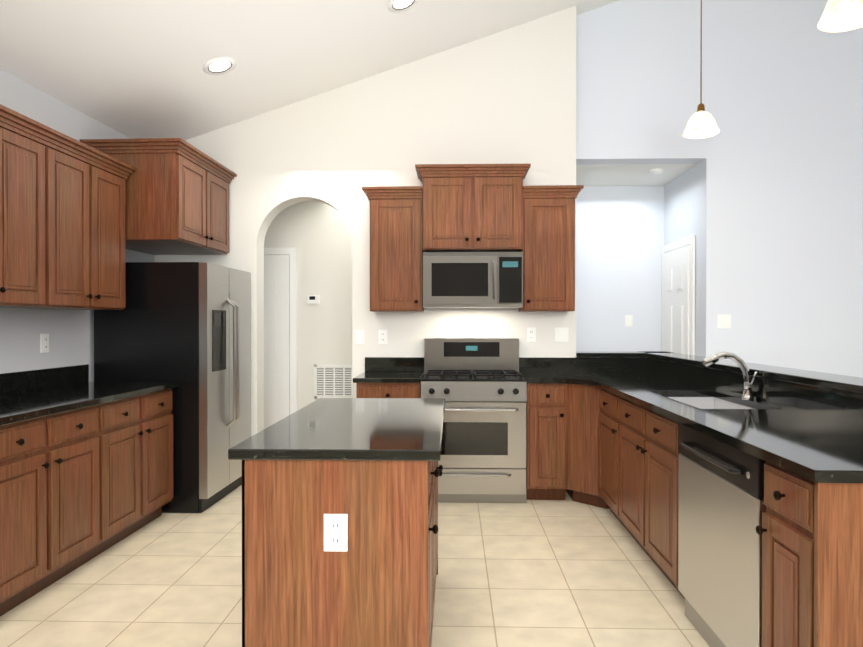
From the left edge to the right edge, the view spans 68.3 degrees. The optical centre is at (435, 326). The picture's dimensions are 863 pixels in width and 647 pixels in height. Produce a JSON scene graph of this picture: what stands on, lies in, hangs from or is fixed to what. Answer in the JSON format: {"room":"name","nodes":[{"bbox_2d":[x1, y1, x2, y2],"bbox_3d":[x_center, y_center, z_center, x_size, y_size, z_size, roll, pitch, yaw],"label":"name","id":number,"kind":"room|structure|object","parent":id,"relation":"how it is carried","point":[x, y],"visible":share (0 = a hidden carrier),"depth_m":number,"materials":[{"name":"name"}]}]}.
{"room":"kitchen","nodes":[
{"label":"kitchen","id":0,"kind":"room"},
{"bbox_2d":[0,69,153,381],"bbox_3d":[-2.637,-0.085,1.726,0.150,2.800,10.250,0,0,3],"label":"wall","id":1,"kind":"structure","parent":0,"point":[71,336],"depth_m":4.04,"materials":[{"name":"paint"}]},
{"bbox_2d":[0,112,59,307],"bbox_3d":[-2.326,-0.572,3.106,0.331,0.932,0.964,0,0,3],"label":"upper cabinet","id":2,"kind":"object","parent":1,"relation":"attached to","point":[29,157],"depth_m":3.37,"materials":[{"name":"brown wood"}]},
{"bbox_2d":[40,334,48,352],"bbox_3d":[-2.447,0.104,3.986,0.010,0.118,0.075,0,0,3],"label":"outlet","id":3,"kind":"object","parent":1,"relation":"attached to","point":[44,343],"visible":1,"depth_m":3.97,"materials":[{"name":"white plastic"}]},
{"bbox_2d":[37,140,127,309],"bbox_3d":[-2.288,-0.576,3.889,0.331,0.932,0.892,0,0,3],"label":"upper cabinet","id":4,"kind":"object","parent":1,"relation":"attached to","point":[62,220],"depth_m":3.93,"materials":[{"name":"brown wood"}]},
{"bbox_2d":[80,138,236,254],"bbox_3d":[-2.054,-0.940,4.863,0.704,0.680,1.068,0,0,3],"label":"upper cabinet","id":5,"kind":"object","parent":1,"relation":"attached to","point":[176,196],"visible":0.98,"depth_m":4.39,"materials":[{"name":"brown wood"}]},
{"bbox_2d":[0,0,619,139],"bbox_3d":[1.901,-2.394,1.138,10.300,2.364,9.050,0,0,2],"label":"ceiling","id":6,"kind":"structure","parent":0,"point":[131,69],"depth_m":4.31,"materials":[{"name":"paint"}]},
{"bbox_2d":[203,57,235,74],"bbox_3d":[-1.481,-1.784,4.360,0.218,0.078,0.228,0,0,2],"label":"recessed light","id":7,"kind":"object","parent":6,"relation":"in","point":[218,65],"visible":1,"depth_m":4.35,"materials":[{"name":"white"}]},
{"bbox_2d":[387,0,418,11],"bbox_3d":[-0.221,-2.203,4.323,0.218,0.078,0.228,0,0,2],"label":"recessed light","id":8,"kind":"object","parent":6,"relation":"in","point":[397,5],"visible":1,"depth_m":4.35,"materials":[{"name":"white"}]},
{"bbox_2d":[683,0,719,138],"bbox_3d":[1.819,-2.105,4.368,0.238,1.563,0.238,0,0,2],"label":"pendant light","id":9,"kind":"object","parent":6,"relation":"hanging from","point":[701,123],"visible":1,"depth_m":4.35,"materials":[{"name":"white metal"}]},
{"bbox_2d":[817,0,862,31],"bbox_3d":[1.775,-2.097,2.729,0.238,1.563,0.238,0,0,2],"label":"pendant light","id":10,"kind":"object","parent":6,"relation":"hanging from","point":[841,15],"visible":1,"depth_m":2.80,"materials":[{"name":"white glass"}]},
{"bbox_2d":[0,485,709,646],"bbox_3d":[1.914,1.366,1.632,10.400,0.100,10.400,0,0,2],"label":"floor","id":11,"kind":"structure","parent":0,"point":[568,571],"depth_m":3.18,"materials":[{"name":"tile"}]},
{"bbox_2d":[0,402,111,615],"bbox_3d":[-2.179,0.866,3.086,0.628,0.884,1.030,0,0,3],"label":"base cabinet","id":12,"kind":"object","parent":11,"relation":"on","point":[80,487],"depth_m":3.10,"materials":[{"name":"brown wood"}]},
{"bbox_2d":[112,389,172,545],"bbox_3d":[-2.139,0.862,3.927,0.628,0.884,0.955,0,0,3],"label":"base cabinet","id":13,"kind":"object","parent":11,"relation":"on","point":[142,425],"depth_m":3.97,"materials":[{"name":"brown wood"}]},
{"bbox_2d":[0,364,177,425],"bbox_3d":[-2.210,0.350,2.196,0.652,0.155,4.425,0,0,3],"label":"countertop","id":14,"kind":"structure","parent":13,"relation":"on","point":[29,394],"depth_m":3.71,"materials":[{"name":"black stone"}]},
{"bbox_2d":[94,262,250,512],"bbox_3d":[-1.940,0.424,4.894,0.877,1.750,0.900,0,0,3],"label":"fridge","id":15,"kind":"object","parent":11,"relation":"on","point":[186,326],"visible":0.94,"depth_m":4.45,"materials":[{"name":"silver metal"}]},
{"bbox_2d":[242,448,442,646],"bbox_3d":[-0.291,0.865,2.705,0.632,0.890,1.330,0,0,2],"label":"kitchen island","id":16,"kind":"object","parent":11,"relation":"on","point":[374,585],"visible":0.73,"depth_m":2.04,"materials":[{"name":"brown wood"}]},
{"bbox_2d":[324,514,347,550],"bbox_3d":[-0.321,0.659,2.034,0.075,0.118,0.010,0,0,2],"label":"outlet","id":17,"kind":"object","parent":16,"relation":"attached to","point":[335,532],"visible":1,"depth_m":2.03,"materials":[{"name":"white plastic"}]},
{"bbox_2d":[228,398,445,460],"bbox_3d":[-0.305,0.403,2.704,0.675,0.035,1.388,0,0,2],"label":"island countertop","id":18,"kind":"structure","parent":16,"relation":"on","point":[379,429],"depth_m":2.31,"materials":[{"name":"black stone"}]},
{"bbox_2d":[356,382,420,397],"bbox_3d":[-0.347,0.856,5.010,0.475,0.885,0.659,0,0,2],"label":"base cabinet","id":19,"kind":"object","parent":11,"relation":"on","point":[388,390],"visible":0.21,"depth_m":4.71,"materials":[{"name":"brown wood"}]},
{"bbox_2d":[353,357,423,382],"bbox_3d":[-0.355,0.336,5.011,0.498,0.155,0.652,0,0,2],"label":"countertop","id":20,"kind":"structure","parent":19,"relation":"on","point":[394,369],"depth_m":5.31,"materials":[{"name":"black stone"}]},
{"bbox_2d":[421,338,526,502],"bbox_3d":[0.285,0.699,4.956,0.776,1.200,0.717,0,0,2],"label":"range","id":21,"kind":"object","parent":11,"relation":"on","point":[479,385],"visible":0.96,"depth_m":4.67,"materials":[{"name":"silver metal"}]},
{"bbox_2d":[522,375,554,499],"bbox_3d":[0.828,0.856,4.994,0.295,0.885,0.627,0,0,2],"label":"base cabinet","id":22,"kind":"object","parent":11,"relation":"on","point":[540,403],"depth_m":4.68,"materials":[{"name":"brown wood"}]},
{"bbox_2d":[555,383,598,506],"bbox_3d":[1.185,0.857,4.857,0.575,0.885,0.882,0,0,2],"label":"base cabinet","id":23,"kind":"object","parent":11,"relation":"on","point":[576,404],"depth_m":4.64,"materials":[{"name":"brown wood"}]},
{"bbox_2d":[519,371,666,386],"bbox_3d":[1.203,0.397,4.887,1.056,0.035,0.817,0,0,2],"label":"countertop","id":24,"kind":"structure","parent":23,"relation":"on","point":[534,378],"depth_m":4.84,"materials":[{"name":"black stone"}]},
{"bbox_2d":[595,379,722,398],"bbox_3d":[1.409,0.400,4.137,0.603,0.035,0.670,0,0,2],"label":"countertop","id":25,"kind":"structure","parent":23,"relation":"on","point":[625,388],"depth_m":3.93,"materials":[{"name":"black stone"}]},
{"bbox_2d":[668,397,753,408],"bbox_3d":[1.452,0.515,3.401,0.404,0.184,0.824,0,0,2],"label":"sink","id":26,"kind":"object","parent":25,"relation":"in","point":[699,402],"depth_m":3.80,"materials":[{"name":"silver metal"}]},
{"bbox_2d":[702,351,757,399],"bbox_3d":[1.547,0.259,3.352,0.268,0.253,0.110,0,0,2],"label":"faucet","id":27,"kind":"object","parent":25,"relation":"on","point":[750,392],"depth_m":3.36,"materials":[{"name":"silver metal"}]},
{"bbox_2d":[599,391,726,519],"bbox_3d":[1.432,0.860,4.166,0.597,0.885,0.634,0,0,2],"label":"base cabinet","id":28,"kind":"object","parent":11,"relation":"on","point":[601,432],"depth_m":3.95,"materials":[{"name":"brown wood"}]},
{"bbox_2d":[619,431,726,598],"bbox_3d":[1.412,0.976,3.442,0.597,0.660,1.115,0,0,2],"label":"base cabinet","id":29,"kind":"object","parent":11,"relation":"on","point":[648,460],"depth_m":3.27,"materials":[{"name":"brown wood"}]},
{"bbox_2d":[678,423,765,646],"bbox_3d":[1.363,0.871,2.500,0.630,0.880,0.760,0,0,2],"label":"dishwasher","id":30,"kind":"object","parent":11,"relation":"on","point":[721,507],"visible":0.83,"depth_m":2.43,"materials":[{"name":"silver metal"}]},
{"bbox_2d":[753,455,862,646],"bbox_3d":[1.371,0.871,1.945,0.597,0.885,0.340,0,0,2],"label":"base cabinet","id":31,"kind":"object","parent":11,"relation":"on","point":[812,533],"depth_m":1.82,"materials":[{"name":"brown wood"}]},
{"bbox_2d":[663,407,862,482],"bbox_3d":[1.361,0.409,2.373,0.603,0.035,1.260,0,0,2],"label":"countertop","id":32,"kind":"structure","parent":31,"relation":"on","point":[815,448],"depth_m":2.29,"materials":[{"name":"black stone"}]},
{"bbox_2d":[154,6,575,435],"bbox_3d":[-0.607,-0.699,5.442,3.550,3.992,0.200,0,0,2],"label":"wall","id":33,"kind":"structure","parent":0,"point":[507,96],"depth_m":5.33,"materials":[{"name":"paint"}]},
{"bbox_2d":[355,330,363,343],"bbox_3d":[-0.640,0.087,5.339,0.075,0.118,0.013,0,0,2],"label":"light switch","id":34,"kind":"object","parent":33,"relation":"attached to","point":[359,336],"visible":1,"depth_m":5.34,"materials":[{"name":"white plastic"}]},
{"bbox_2d":[378,330,386,343],"bbox_3d":[-0.445,0.087,5.336,0.075,0.118,0.010,0,0,2],"label":"electrical outlet","id":35,"kind":"object","parent":33,"relation":"attached to","point":[382,336],"visible":1,"depth_m":5.33,"materials":[{"name":"white plastic"}]},
{"bbox_2d":[362,186,423,311],"bbox_3d":[-0.340,-0.607,5.145,0.469,0.970,0.374,0,0,2],"label":"upper cabinet","id":36,"kind":"object","parent":33,"relation":"attached to","point":[396,248],"visible":0.94,"depth_m":5.00,"materials":[{"name":"brown wood"}]},
{"bbox_2d":[423,252,522,308],"bbox_3d":[0.288,-0.363,5.088,0.770,0.427,0.457,0,0,2],"label":"microwave","id":37,"kind":"object","parent":33,"relation":"attached to","point":[472,279],"visible":1,"depth_m":4.91,"materials":[{"name":"silver metal"}]},
{"bbox_2d":[415,164,530,251],"bbox_3d":[0.289,-0.927,5.106,0.888,0.650,0.414,0,0,2],"label":"upper cabinet","id":38,"kind":"object","parent":33,"relation":"attached to","point":[472,207],"visible":0.98,"depth_m":4.94,"materials":[{"name":"brown wood"}]},
{"bbox_2d":[527,328,535,341],"bbox_3d":[0.794,0.067,5.302,0.075,0.118,0.010,0,0,2],"label":"electrical outlet","id":39,"kind":"object","parent":33,"relation":"attached to","point":[531,334],"visible":1,"depth_m":5.30,"materials":[{"name":"white plastic"}]},
{"bbox_2d":[518,185,583,311],"bbox_3d":[0.913,-0.607,5.111,0.464,0.970,0.374,0,0,2],"label":"upper cabinet","id":40,"kind":"object","parent":33,"relation":"attached to","point":[548,250],"visible":0.96,"depth_m":4.97,"materials":[{"name":"brown wood"}]},
{"bbox_2d":[555,328,568,341],"bbox_3d":[1.044,0.068,5.293,0.115,0.118,0.013,0,0,2],"label":"light switch","id":41,"kind":"object","parent":33,"relation":"attached to","point":[561,334],"visible":1,"depth_m":5.29,"materials":[{"name":"white plastic"}]},
{"bbox_2d":[264,186,663,410],"bbox_3d":[0.002,-0.080,6.704,5.000,2.740,0.150,0,0,2],"label":"wall","id":42,"kind":"structure","parent":0,"point":[619,237],"depth_m":6.58,"materials":[{"name":"paint"}]},
{"bbox_2d":[264,255,289,428],"bbox_3d":[-1.920,0.272,6.629,0.780,2.030,0.098,0,0,2],"label":"hall door","id":43,"kind":"structure","parent":42,"relation":"in","point":[276,338],"depth_m":6.63,"materials":[{"name":"white wood"}]},
{"bbox_2d":[264,248,296,414],"bbox_3d":[-1.919,0.234,6.668,0.930,2.114,0.020,0,0,2],"label":"door frame","id":44,"kind":"structure","parent":42,"relation":"attached to","point":[292,252],"depth_m":6.64,"materials":[{"name":"white wood"}]},
{"bbox_2d":[308,295,318,303],"bbox_3d":[-1.280,-0.284,6.650,0.120,0.090,0.024,0,0,2],"label":"thermostat","id":45,"kind":"object","parent":42,"relation":"attached to","point":[313,299],"visible":0.93,"depth_m":6.64,"materials":[{"name":"white plastic"}]},
{"bbox_2d":[314,365,351,397],"bbox_3d":[-1.064,0.576,6.654,0.410,0.350,0.012,0,0,2],"label":"air vent","id":46,"kind":"object","parent":42,"relation":"in","point":[333,381],"visible":0.92,"depth_m":6.65,"materials":[{"name":"white plastic"}]},
{"bbox_2d":[625,315,632,326],"bbox_3d":[1.989,-0.059,6.567,0.075,0.118,0.013,0,0,2],"label":"light switch","id":47,"kind":"object","parent":42,"relation":"attached to","point":[628,320],"visible":1,"depth_m":6.57,"materials":[{"name":"white plastic"}]},
{"bbox_2d":[519,357,646,370],"bbox_3d":[1.224,0.316,5.284,1.076,0.123,0.021,0,0,2],"label":"backsplash","id":48,"kind":"structure","parent":0,"relation":"attached to","point":[525,363],"depth_m":5.27,"materials":[{"name":"black stone"}]},
{"bbox_2d":[576,164,696,185],"bbox_3d":[-0.010,-1.477,6.247,5.000,0.060,1.050,0,0,2],"label":"ceiling","id":49,"kind":"structure","parent":0,"point":[618,175],"depth_m":6.06,"materials":[{"name":"paint"}]},
{"bbox_2d":[649,168,662,174],"bbox_3d":[2.031,-1.429,5.876,0.122,0.032,0.124,0,0,2],"label":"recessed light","id":50,"kind":"object","parent":49,"relation":"attached to","point":[655,171],"visible":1,"depth_m":5.84,"materials":[{"name":"white plastic"}]},
{"bbox_2d":[664,164,697,355],"bbox_3d":[2.412,-0.077,6.113,0.150,2.740,0.900,0,0,2],"label":"wall","id":51,"kind":"structure","parent":0,"point":[680,205],"depth_m":6.00,"materials":[{"name":"paint"}]},
{"bbox_2d":[662,245,689,354],"bbox_3d":[2.284,0.274,6.143,0.098,2.030,0.710,0,0,2],"label":"door","id":52,"kind":"structure","parent":51,"relation":"in","point":[675,300],"depth_m":6.05,"materials":[{"name":"white wood"}]},
{"bbox_2d":[661,235,694,354],"bbox_3d":[2.323,0.236,6.139,0.020,2.114,0.855,0,0,2],"label":"door frame","id":53,"kind":"structure","parent":51,"relation":"attached to","point":[689,240],"depth_m":5.74,"materials":[{"name":"white wood"}]},
{"bbox_2d":[576,0,862,377],"bbox_3d":[4.087,-0.891,5.513,5.870,4.375,0.200,0,0,2],"label":"wall","id":54,"kind":"structure","parent":0,"point":[778,158],"depth_m":5.45,"materials":[{"name":"paint"}]},
{"bbox_2d":[717,315,730,327],"bbox_3d":[2.469,-0.043,5.454,0.115,0.118,0.013,0,0,2],"label":"light switch","id":55,"kind":"object","parent":54,"relation":"attached to","point":[723,321],"visible":1,"depth_m":5.45,"materials":[{"name":"white plastic"}]},
{"bbox_2d":[647,357,862,426],"bbox_3d":[1.703,0.325,3.496,0.020,0.123,3.526,0,0,2],"label":"backsplash","id":56,"kind":"structure","parent":0,"relation":"attached to","point":[847,406],"depth_m":3.18,"materials":[{"name":"black stone"}]},
{"bbox_3d":[1.479,0.783,3.632,0.720,1.045,3.720,0,0,2],"label":"wall","id":57,"kind":"structure","parent":0,"visible":0},
{"bbox_2d":[576,351,644,356],"bbox_3d":[1.452,0.234,5.402,0.570,0.035,0.277,0,0,2],"label":"shelf","id":58,"kind":"object","parent":57,"relation":"on","point":[578,353],"depth_m":5.27,"materials":[{"name":"black stone"}]},
{"bbox_2d":[644,351,862,394],"bbox_3d":[1.814,0.243,3.620,0.250,0.035,3.820,0,0,2],"label":"shelf","id":59,"kind":"object","parent":57,"relation":"on","point":[850,384],"depth_m":3.20,"materials":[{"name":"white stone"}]}
]}

